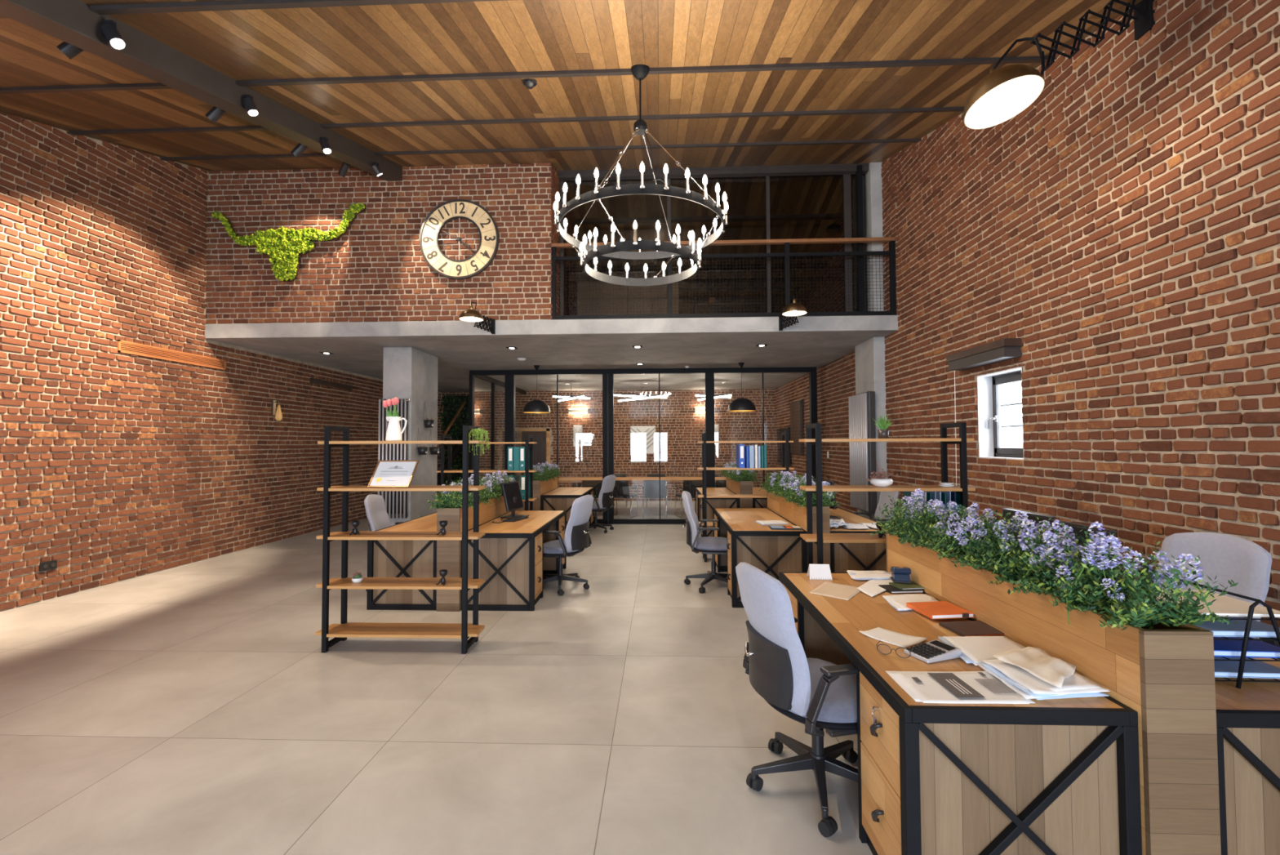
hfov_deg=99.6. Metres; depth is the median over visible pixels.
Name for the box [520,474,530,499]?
ring binder
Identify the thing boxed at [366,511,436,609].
desk
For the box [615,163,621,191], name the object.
bulb
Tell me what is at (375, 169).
track spotlight
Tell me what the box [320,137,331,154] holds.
track spotlight
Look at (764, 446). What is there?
ring binder
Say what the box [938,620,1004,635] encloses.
notebook
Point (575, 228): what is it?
candle holder
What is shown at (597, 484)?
chair
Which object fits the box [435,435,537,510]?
shelf rack
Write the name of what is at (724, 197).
candle light
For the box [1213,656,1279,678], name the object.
folder
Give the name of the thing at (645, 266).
candle holder
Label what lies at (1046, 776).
desk
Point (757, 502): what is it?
desk
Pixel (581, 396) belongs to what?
linear pendant
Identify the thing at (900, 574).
hole punch
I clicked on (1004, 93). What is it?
wall lamp
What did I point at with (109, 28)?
track spotlight
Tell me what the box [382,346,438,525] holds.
column
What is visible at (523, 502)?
desk
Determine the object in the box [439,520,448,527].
cup
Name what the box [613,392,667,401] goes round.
linear pendant
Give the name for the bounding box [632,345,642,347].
recessed light
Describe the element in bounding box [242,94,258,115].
track spotlight
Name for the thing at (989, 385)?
window
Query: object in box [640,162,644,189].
bulb
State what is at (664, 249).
chandelier
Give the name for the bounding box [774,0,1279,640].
wall
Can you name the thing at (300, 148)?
track spotlight
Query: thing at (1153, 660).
flower planter
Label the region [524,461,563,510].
flower planter
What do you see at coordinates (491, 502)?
flower planter
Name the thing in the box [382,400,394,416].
tulip
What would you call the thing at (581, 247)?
bulb
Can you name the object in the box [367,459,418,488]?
framed certificate
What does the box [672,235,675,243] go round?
candle holder
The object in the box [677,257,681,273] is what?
candle holder
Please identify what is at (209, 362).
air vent
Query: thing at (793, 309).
wall lamp
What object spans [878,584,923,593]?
notebook
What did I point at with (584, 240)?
bulb
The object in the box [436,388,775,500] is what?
wall
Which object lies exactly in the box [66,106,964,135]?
ceiling beam
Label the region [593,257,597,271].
candle holder
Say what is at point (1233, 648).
folder
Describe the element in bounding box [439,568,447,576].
cup
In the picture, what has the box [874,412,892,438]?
potted succulent
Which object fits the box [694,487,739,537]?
desk
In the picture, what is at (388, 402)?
tulip
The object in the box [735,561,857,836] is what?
office chair
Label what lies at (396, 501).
radiator
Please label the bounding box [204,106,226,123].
track spotlight
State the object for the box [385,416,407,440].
jug
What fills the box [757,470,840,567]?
flower planter
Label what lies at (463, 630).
shelf rack
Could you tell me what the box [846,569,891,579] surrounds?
paper stack
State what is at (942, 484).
dish
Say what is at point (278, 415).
wall lamp
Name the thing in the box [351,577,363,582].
pot
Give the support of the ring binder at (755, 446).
on the shelf rack at (784, 467)
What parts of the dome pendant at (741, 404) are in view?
lamp shade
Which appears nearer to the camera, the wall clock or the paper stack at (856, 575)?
the paper stack at (856, 575)
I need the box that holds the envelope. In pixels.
[808,581,860,599]
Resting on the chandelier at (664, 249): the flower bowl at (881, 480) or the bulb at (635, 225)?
the bulb at (635, 225)
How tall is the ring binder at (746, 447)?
0.290 m
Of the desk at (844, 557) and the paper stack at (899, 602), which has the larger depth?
the desk at (844, 557)
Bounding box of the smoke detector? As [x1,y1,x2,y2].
[516,357,526,360]
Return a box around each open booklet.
[841,523,869,528]
[859,522,878,528]
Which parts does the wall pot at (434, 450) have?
pot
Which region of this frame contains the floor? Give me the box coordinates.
[0,500,872,854]
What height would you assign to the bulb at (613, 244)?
0.185 m
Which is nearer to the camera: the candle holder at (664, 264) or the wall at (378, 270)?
the candle holder at (664, 264)
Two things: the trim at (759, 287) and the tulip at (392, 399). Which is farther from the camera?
the trim at (759, 287)
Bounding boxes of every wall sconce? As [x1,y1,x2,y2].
[568,408,588,413]
[694,408,715,412]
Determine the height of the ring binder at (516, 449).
0.315 m
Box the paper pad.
[755,520,789,524]
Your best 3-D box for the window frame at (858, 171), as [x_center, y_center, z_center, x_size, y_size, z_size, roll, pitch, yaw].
[1.115,-2.615,7.795,4.613,2.327,0.180,0,-2,2]
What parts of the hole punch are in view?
lever handle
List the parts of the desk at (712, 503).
pedestal leg, leg, desktop frame, panel, leg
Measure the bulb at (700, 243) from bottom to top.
0.185 m
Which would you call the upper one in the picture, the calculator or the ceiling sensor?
the ceiling sensor
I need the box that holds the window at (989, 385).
[976,365,1024,459]
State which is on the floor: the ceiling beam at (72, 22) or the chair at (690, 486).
the chair at (690, 486)
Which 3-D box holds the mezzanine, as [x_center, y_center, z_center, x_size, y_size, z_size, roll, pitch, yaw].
[-1.164,-1.241,11.144,9.433,0.200,7.700,0,-2,2]
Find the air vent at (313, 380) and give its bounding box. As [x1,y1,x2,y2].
[310,377,352,390]
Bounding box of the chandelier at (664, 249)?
[553,64,728,286]
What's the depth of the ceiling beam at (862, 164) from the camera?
7.74 m
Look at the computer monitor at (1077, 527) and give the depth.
2.57 m
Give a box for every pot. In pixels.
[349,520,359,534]
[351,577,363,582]
[417,426,427,454]
[423,401,434,427]
[429,429,439,454]
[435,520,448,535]
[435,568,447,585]
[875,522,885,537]
[877,429,888,438]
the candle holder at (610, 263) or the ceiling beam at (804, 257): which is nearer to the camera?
the candle holder at (610, 263)
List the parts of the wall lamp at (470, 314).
lamp shade, scissor arm, wall plate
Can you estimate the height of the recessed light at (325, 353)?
0.012 m
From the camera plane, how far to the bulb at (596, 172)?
3.74 m
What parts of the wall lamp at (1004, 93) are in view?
bulb, lamp shade, support rod, scissor arm, wall plate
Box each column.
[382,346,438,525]
[852,162,887,518]
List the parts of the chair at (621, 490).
backrest, seat, sled leg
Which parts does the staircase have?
stair handrail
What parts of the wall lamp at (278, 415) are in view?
bulb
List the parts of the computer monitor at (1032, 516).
bezel trim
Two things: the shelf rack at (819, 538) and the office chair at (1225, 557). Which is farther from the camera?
the shelf rack at (819, 538)
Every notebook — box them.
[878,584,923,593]
[888,581,924,589]
[906,600,974,618]
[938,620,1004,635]
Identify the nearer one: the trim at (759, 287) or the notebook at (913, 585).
the notebook at (913, 585)
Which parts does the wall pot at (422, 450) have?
pot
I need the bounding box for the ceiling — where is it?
[0,0,1142,313]
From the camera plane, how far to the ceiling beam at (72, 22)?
4.01 m
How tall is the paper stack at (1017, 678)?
0.031 m
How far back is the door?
14.97 m
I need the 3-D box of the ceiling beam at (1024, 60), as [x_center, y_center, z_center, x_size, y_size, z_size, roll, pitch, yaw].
[-1.423,-2.907,4.475,9.433,0.054,0.060,0,-2,2]
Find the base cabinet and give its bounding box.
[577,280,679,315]
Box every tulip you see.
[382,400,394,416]
[386,399,393,416]
[388,398,398,416]
[393,397,399,416]
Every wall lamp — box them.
[271,400,283,422]
[458,302,495,333]
[778,295,807,330]
[826,218,843,233]
[963,0,1155,129]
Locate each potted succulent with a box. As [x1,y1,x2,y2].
[351,570,363,582]
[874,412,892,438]
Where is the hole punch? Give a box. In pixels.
[889,566,911,583]
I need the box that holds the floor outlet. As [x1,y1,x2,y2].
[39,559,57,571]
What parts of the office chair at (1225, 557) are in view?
arm frame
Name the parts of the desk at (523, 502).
panel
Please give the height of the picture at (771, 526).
0.001 m
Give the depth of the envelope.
3.07 m
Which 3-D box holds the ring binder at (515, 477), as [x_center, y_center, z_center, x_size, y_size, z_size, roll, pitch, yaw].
[-1.709,0.799,7.290,0.075,0.315,0.288,0,-2,2]
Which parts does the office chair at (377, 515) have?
backrest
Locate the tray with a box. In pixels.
[1153,578,1279,688]
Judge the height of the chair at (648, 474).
0.802 m
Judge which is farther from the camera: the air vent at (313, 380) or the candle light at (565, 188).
the air vent at (313, 380)
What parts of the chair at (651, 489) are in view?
sled leg, backrest, sled leg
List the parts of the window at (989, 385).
handle, frame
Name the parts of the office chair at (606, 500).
arm frame, seat, backrest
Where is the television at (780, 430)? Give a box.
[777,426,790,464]
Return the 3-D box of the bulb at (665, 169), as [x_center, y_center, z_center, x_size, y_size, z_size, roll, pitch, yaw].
[0.178,-1.713,3.700,0.034,0.185,0.038,0,-2,2]
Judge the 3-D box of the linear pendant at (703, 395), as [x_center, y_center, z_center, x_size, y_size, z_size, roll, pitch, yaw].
[1.707,-0.880,12.593,0.831,0.459,0.598,0,-2,8]
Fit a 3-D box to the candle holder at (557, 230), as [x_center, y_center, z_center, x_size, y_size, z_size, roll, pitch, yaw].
[-0.667,-1.687,4.429,0.038,0.185,0.033,0,-2,2]
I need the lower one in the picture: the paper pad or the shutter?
the paper pad
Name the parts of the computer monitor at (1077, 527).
bezel trim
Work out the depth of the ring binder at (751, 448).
7.19 m
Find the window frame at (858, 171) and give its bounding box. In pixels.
[557,164,868,315]
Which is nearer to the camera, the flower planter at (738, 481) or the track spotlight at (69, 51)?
the track spotlight at (69, 51)
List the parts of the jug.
handle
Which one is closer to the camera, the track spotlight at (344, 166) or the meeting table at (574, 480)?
the track spotlight at (344, 166)
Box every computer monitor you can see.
[500,480,528,518]
[812,478,840,518]
[1001,508,1055,555]
[1048,519,1117,571]
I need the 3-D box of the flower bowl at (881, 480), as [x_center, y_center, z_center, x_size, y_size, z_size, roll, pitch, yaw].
[1.796,0.344,4.062,0.210,0.200,0.196,0,-2,-23]
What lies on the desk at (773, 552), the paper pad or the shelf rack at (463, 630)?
the paper pad
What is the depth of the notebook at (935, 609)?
2.62 m
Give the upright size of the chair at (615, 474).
0.802 m
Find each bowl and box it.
[866,459,897,487]
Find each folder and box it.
[1151,589,1279,617]
[1177,613,1279,636]
[1213,635,1279,657]
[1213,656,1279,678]
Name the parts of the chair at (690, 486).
sled leg, backrest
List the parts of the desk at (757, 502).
leg, panel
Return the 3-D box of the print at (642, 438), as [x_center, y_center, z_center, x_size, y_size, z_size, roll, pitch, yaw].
[0.083,0.337,14.868,0.690,0.760,0.032,0,-2,2]
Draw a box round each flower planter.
[427,470,519,611]
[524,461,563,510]
[720,461,759,507]
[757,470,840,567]
[870,488,1238,854]
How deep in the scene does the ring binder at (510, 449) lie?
7.16 m
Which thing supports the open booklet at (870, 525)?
on the desk at (844, 557)
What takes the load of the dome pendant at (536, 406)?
hanging from the mezzanine
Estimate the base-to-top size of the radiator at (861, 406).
1.680 m
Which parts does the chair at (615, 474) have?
backrest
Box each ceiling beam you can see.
[0,0,402,181]
[0,0,512,18]
[0,55,1056,93]
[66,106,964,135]
[160,138,921,160]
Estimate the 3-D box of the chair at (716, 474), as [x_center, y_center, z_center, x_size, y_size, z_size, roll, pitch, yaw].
[1.813,1.565,13.446,0.540,0.802,0.550,0,-2,2]
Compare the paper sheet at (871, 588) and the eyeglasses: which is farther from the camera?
the paper sheet at (871, 588)
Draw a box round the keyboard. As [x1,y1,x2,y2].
[502,515,528,521]
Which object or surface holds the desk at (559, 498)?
on the floor
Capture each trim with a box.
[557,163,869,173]
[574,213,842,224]
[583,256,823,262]
[679,285,808,291]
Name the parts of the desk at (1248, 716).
leg, desktop frame, panel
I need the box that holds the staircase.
[436,401,466,491]
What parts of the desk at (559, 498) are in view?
leg, panel, desktop frame, drawer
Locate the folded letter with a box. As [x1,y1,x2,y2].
[859,626,927,647]
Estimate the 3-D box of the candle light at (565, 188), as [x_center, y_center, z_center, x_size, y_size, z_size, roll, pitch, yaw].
[-0.545,-1.702,3.964,0.039,0.185,0.036,0,-2,2]
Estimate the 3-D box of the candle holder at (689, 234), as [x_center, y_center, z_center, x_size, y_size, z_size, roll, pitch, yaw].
[0.449,-1.679,4.867,0.037,0.185,0.039,0,-2,2]
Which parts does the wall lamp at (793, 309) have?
wall plate, scissor arm, lamp shade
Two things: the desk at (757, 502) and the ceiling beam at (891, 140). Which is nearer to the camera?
the ceiling beam at (891, 140)
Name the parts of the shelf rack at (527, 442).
post, post, post, post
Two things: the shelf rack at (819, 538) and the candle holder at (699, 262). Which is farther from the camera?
the candle holder at (699, 262)
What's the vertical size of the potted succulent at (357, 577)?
0.087 m
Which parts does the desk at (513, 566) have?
leg, panel, rail, desktop frame, leg, drawer, drawer, pedestal leg, pedestal leg, drawer, drawer, leg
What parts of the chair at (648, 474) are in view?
backrest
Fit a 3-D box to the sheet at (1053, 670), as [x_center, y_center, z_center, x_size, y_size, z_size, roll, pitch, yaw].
[1.453,0.848,1.940,0.236,0.028,0.317,0,-2,-12]
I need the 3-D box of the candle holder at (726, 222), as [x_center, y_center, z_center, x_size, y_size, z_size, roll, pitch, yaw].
[0.681,-1.698,4.282,0.038,0.185,0.033,0,-2,2]
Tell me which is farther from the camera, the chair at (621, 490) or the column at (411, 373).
the chair at (621, 490)
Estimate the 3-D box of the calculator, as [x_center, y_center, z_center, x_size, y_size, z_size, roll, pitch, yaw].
[1.161,0.886,2.147,0.179,0.034,0.119,0,-2,-20]
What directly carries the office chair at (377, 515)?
on the floor
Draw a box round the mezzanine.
[204,315,898,391]
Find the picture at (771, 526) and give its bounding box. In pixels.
[769,524,784,528]
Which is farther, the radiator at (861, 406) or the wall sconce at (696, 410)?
the wall sconce at (696, 410)
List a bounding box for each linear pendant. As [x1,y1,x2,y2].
[552,381,590,401]
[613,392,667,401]
[695,393,731,400]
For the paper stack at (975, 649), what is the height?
0.018 m
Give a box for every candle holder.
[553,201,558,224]
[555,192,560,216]
[555,216,559,232]
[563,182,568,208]
[564,218,567,231]
[574,225,577,239]
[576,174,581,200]
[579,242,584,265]
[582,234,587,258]
[587,231,591,244]
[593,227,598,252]
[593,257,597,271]
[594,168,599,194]
[604,235,607,244]
[608,261,611,275]
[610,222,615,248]
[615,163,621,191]
[625,262,629,277]
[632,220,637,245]
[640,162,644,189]
[644,263,647,278]
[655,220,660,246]
[662,262,665,276]
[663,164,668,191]
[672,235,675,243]
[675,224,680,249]
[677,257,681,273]
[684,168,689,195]
[688,231,691,244]
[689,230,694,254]
[690,259,693,267]
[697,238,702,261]
[697,248,701,268]
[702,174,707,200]
[702,225,706,239]
[713,218,716,232]
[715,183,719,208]
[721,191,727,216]
[724,201,728,225]
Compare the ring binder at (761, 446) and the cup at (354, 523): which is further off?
the ring binder at (761, 446)
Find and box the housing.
[946,337,1023,485]
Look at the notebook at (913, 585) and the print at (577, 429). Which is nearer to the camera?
the notebook at (913, 585)
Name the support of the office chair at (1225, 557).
on the floor
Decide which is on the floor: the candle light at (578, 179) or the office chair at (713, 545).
the office chair at (713, 545)
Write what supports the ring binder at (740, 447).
on the shelf rack at (784, 467)
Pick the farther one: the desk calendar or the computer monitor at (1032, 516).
the desk calendar
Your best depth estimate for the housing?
4.98 m
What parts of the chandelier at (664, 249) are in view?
suspension rod, power cord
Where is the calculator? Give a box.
[903,639,961,662]
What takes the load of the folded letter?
on the desk at (1046, 776)
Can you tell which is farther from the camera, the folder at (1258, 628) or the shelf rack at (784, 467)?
the shelf rack at (784, 467)
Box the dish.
[937,482,954,486]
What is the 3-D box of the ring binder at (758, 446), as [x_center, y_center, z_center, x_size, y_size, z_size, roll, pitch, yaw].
[1.593,0.399,7.329,0.030,0.290,0.285,0,-2,2]
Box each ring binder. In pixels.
[507,446,513,471]
[507,474,519,481]
[513,446,519,470]
[519,446,529,470]
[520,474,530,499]
[736,444,745,467]
[744,445,748,467]
[747,444,754,467]
[751,444,757,467]
[757,444,764,467]
[757,445,760,467]
[762,444,766,467]
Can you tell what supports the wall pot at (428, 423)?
attached to the column at (411, 373)
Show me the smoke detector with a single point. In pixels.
(518, 358)
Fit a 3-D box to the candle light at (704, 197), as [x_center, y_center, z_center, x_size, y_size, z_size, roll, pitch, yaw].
[0.462,-1.710,3.855,0.038,0.185,0.038,0,-2,2]
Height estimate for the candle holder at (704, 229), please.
0.185 m
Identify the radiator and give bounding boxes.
[377,398,409,518]
[848,391,876,513]
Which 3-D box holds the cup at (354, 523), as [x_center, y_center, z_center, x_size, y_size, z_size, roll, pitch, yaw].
[-2.229,0.758,4.236,0.062,0.049,0.062,0,-2,-21]
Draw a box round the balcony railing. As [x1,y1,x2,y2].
[551,236,896,319]
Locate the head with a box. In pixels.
[210,202,366,281]
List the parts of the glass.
frame post, frame, frame post, rail, frame post, frame post, rail, frame post, frame post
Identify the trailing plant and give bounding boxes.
[468,427,489,454]
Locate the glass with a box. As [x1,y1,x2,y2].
[468,366,817,524]
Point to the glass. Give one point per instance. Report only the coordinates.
(508, 384)
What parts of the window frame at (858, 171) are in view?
loft post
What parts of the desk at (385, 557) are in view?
leg, rail, panel, desktop frame, leg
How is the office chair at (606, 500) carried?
on the floor
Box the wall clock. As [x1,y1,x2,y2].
[419,199,499,279]
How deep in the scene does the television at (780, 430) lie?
13.57 m
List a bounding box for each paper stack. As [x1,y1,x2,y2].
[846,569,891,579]
[881,593,938,610]
[937,635,1026,665]
[977,658,1110,699]
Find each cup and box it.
[351,520,359,527]
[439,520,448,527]
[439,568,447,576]
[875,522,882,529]
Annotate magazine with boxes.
[768,524,804,529]
[885,670,1035,703]
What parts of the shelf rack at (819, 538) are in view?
post, post, post, post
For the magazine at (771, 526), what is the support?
on the desk at (773, 552)
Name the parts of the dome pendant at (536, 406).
lamp shade, cord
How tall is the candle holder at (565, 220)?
0.185 m
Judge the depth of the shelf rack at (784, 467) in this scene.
7.20 m
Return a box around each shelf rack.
[315,425,485,653]
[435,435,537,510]
[697,431,794,561]
[798,422,975,570]
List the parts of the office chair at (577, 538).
armrest, arm frame, seat, backrest, arm frame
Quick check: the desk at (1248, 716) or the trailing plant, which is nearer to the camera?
the desk at (1248, 716)
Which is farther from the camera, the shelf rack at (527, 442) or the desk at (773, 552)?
the shelf rack at (527, 442)
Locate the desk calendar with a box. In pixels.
[806,563,832,580]
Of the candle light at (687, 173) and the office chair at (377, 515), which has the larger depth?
the office chair at (377, 515)
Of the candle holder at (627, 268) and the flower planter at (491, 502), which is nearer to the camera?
the candle holder at (627, 268)
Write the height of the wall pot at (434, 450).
0.422 m
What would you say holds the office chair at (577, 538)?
on the floor
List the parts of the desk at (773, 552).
leg, drawer, drawer, pedestal leg, pedestal leg, drawer, drawer, leg, rail, desktop frame, panel, leg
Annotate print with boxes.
[573,425,582,447]
[630,425,655,453]
[714,424,719,444]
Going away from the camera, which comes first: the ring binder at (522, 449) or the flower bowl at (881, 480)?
the flower bowl at (881, 480)
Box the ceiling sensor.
[522,78,537,88]
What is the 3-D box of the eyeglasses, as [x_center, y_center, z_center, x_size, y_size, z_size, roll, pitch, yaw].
[1.035,0.883,2.188,0.131,0.042,0.132,-1,-2,32]
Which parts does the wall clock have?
numeral plate, numeral plate, numeral plate, numeral plate, numeral plate, numeral plate, numeral plate, numeral plate, numeral plate, numeral plate, numeral plate, numeral plate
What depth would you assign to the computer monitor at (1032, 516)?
2.94 m
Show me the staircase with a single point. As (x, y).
(455, 451)
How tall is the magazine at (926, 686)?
0.010 m
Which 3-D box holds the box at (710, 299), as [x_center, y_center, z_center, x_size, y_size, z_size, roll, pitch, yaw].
[1.266,-2.210,9.530,0.106,0.140,0.106,0,-2,2]
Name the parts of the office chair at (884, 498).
armrest, armrest, backrest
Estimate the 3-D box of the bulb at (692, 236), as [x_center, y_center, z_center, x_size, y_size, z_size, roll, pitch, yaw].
[0.394,-1.392,4.074,0.039,0.185,0.036,0,-2,2]
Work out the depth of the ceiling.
4.70 m
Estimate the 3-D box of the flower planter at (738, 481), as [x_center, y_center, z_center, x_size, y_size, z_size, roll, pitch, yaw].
[1.724,1.219,9.514,0.530,1.260,2.079,0,-2,2]
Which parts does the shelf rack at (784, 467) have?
post, post, post, post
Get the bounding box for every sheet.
[857,578,893,596]
[993,646,1075,688]
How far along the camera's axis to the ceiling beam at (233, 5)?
3.34 m
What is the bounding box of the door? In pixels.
[518,428,549,487]
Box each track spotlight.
[56,41,84,59]
[100,20,125,49]
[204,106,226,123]
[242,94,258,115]
[290,142,307,157]
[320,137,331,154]
[337,161,350,177]
[370,162,382,176]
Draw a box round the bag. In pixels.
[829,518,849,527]
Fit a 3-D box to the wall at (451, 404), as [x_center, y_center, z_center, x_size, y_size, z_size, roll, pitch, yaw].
[-4.900,0.504,14.627,1.030,2.794,0.318,0,-2,2]
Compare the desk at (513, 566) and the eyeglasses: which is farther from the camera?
the desk at (513, 566)
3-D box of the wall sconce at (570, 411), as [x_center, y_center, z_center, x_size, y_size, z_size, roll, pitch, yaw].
[-1.705,-0.454,14.925,0.540,0.100,0.100,0,-2,2]
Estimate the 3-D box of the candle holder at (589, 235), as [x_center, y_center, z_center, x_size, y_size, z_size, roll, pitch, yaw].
[-0.448,-1.675,4.856,0.038,0.185,0.038,0,-2,2]
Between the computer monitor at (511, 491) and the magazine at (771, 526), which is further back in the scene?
the computer monitor at (511, 491)
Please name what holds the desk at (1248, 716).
on the floor
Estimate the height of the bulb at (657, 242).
0.185 m
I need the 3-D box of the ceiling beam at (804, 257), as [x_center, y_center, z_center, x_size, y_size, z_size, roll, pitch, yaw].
[1.211,-3.286,10.465,4.613,0.082,0.080,0,-2,2]
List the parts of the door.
panel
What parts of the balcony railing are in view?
post, rail, rail, post, handrail, rail, rail, post, rail, rail, post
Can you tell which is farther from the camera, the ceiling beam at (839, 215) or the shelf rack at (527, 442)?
the ceiling beam at (839, 215)
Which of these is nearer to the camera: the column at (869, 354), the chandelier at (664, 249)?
the chandelier at (664, 249)
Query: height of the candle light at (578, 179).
0.185 m
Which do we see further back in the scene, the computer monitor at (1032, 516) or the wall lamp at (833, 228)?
the wall lamp at (833, 228)
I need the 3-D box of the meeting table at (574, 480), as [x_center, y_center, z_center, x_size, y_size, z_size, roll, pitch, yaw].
[0.229,1.567,12.558,4.400,0.760,1.195,0,-2,2]
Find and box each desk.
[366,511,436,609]
[460,510,566,610]
[515,487,525,510]
[540,487,594,524]
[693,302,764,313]
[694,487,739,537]
[712,507,807,607]
[752,487,767,507]
[778,572,1142,854]
[829,507,886,572]
[1214,657,1279,854]
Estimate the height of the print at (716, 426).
0.613 m
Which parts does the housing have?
pull cord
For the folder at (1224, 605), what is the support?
on the tray
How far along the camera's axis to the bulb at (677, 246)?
3.95 m
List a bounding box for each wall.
[0,111,382,611]
[205,162,589,324]
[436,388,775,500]
[439,394,477,493]
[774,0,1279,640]
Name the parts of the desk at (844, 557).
leg, desktop frame, panel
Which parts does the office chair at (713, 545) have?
backrest, armrest, arm frame, armrest, seat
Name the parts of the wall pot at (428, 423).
pot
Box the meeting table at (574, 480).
[558,476,725,487]
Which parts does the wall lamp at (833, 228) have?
lamp shade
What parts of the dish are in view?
dish, dish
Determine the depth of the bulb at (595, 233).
4.00 m
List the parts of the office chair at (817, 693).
lumbar lever, backrest, arm frame, seat, arm frame, armrest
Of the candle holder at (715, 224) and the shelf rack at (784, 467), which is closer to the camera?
the candle holder at (715, 224)
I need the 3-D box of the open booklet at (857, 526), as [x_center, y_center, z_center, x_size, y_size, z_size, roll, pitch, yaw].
[2.141,0.982,5.379,0.229,0.024,0.288,-1,-2,10]
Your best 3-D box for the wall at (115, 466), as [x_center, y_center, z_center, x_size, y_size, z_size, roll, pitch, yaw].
[-6.229,-1.079,6.223,0.377,5.724,18.500,0,-2,2]
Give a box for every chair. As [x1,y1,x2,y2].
[364,493,403,591]
[542,494,593,595]
[580,480,602,497]
[588,474,616,533]
[613,473,627,506]
[613,480,638,518]
[641,480,666,517]
[645,473,666,507]
[675,480,702,517]
[681,490,727,592]
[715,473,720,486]
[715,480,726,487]
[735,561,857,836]
[852,491,899,524]
[1158,532,1279,646]
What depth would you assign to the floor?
3.06 m
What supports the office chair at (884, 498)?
on the floor
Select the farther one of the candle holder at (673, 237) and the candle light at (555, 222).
the candle holder at (673, 237)
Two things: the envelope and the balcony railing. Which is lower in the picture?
the envelope
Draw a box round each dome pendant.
[523,364,550,413]
[727,362,755,411]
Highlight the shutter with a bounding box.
[790,399,804,454]
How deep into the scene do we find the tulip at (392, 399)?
4.27 m
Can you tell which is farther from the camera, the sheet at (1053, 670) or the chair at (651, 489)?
the chair at (651, 489)
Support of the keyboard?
on the desk at (513, 566)
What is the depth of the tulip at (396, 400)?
4.26 m
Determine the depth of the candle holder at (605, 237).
4.94 m
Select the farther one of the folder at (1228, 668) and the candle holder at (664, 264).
the candle holder at (664, 264)
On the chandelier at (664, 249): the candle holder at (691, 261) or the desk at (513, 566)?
the candle holder at (691, 261)
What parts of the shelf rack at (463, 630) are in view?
post, post, post, post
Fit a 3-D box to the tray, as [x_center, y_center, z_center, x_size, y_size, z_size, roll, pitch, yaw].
[2.122,0.746,2.030,0.324,0.302,0.372,0,-2,2]
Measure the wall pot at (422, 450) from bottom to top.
0.422 m
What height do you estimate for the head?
1.062 m
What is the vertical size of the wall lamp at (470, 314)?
0.306 m
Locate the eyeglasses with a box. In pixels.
[875,640,913,657]
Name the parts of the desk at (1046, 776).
drawer, pedestal leg, pedestal leg, handle, handle, drawer, drawer, leg, desktop frame, panel, leg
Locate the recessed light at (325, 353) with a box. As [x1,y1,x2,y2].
[319,351,333,354]

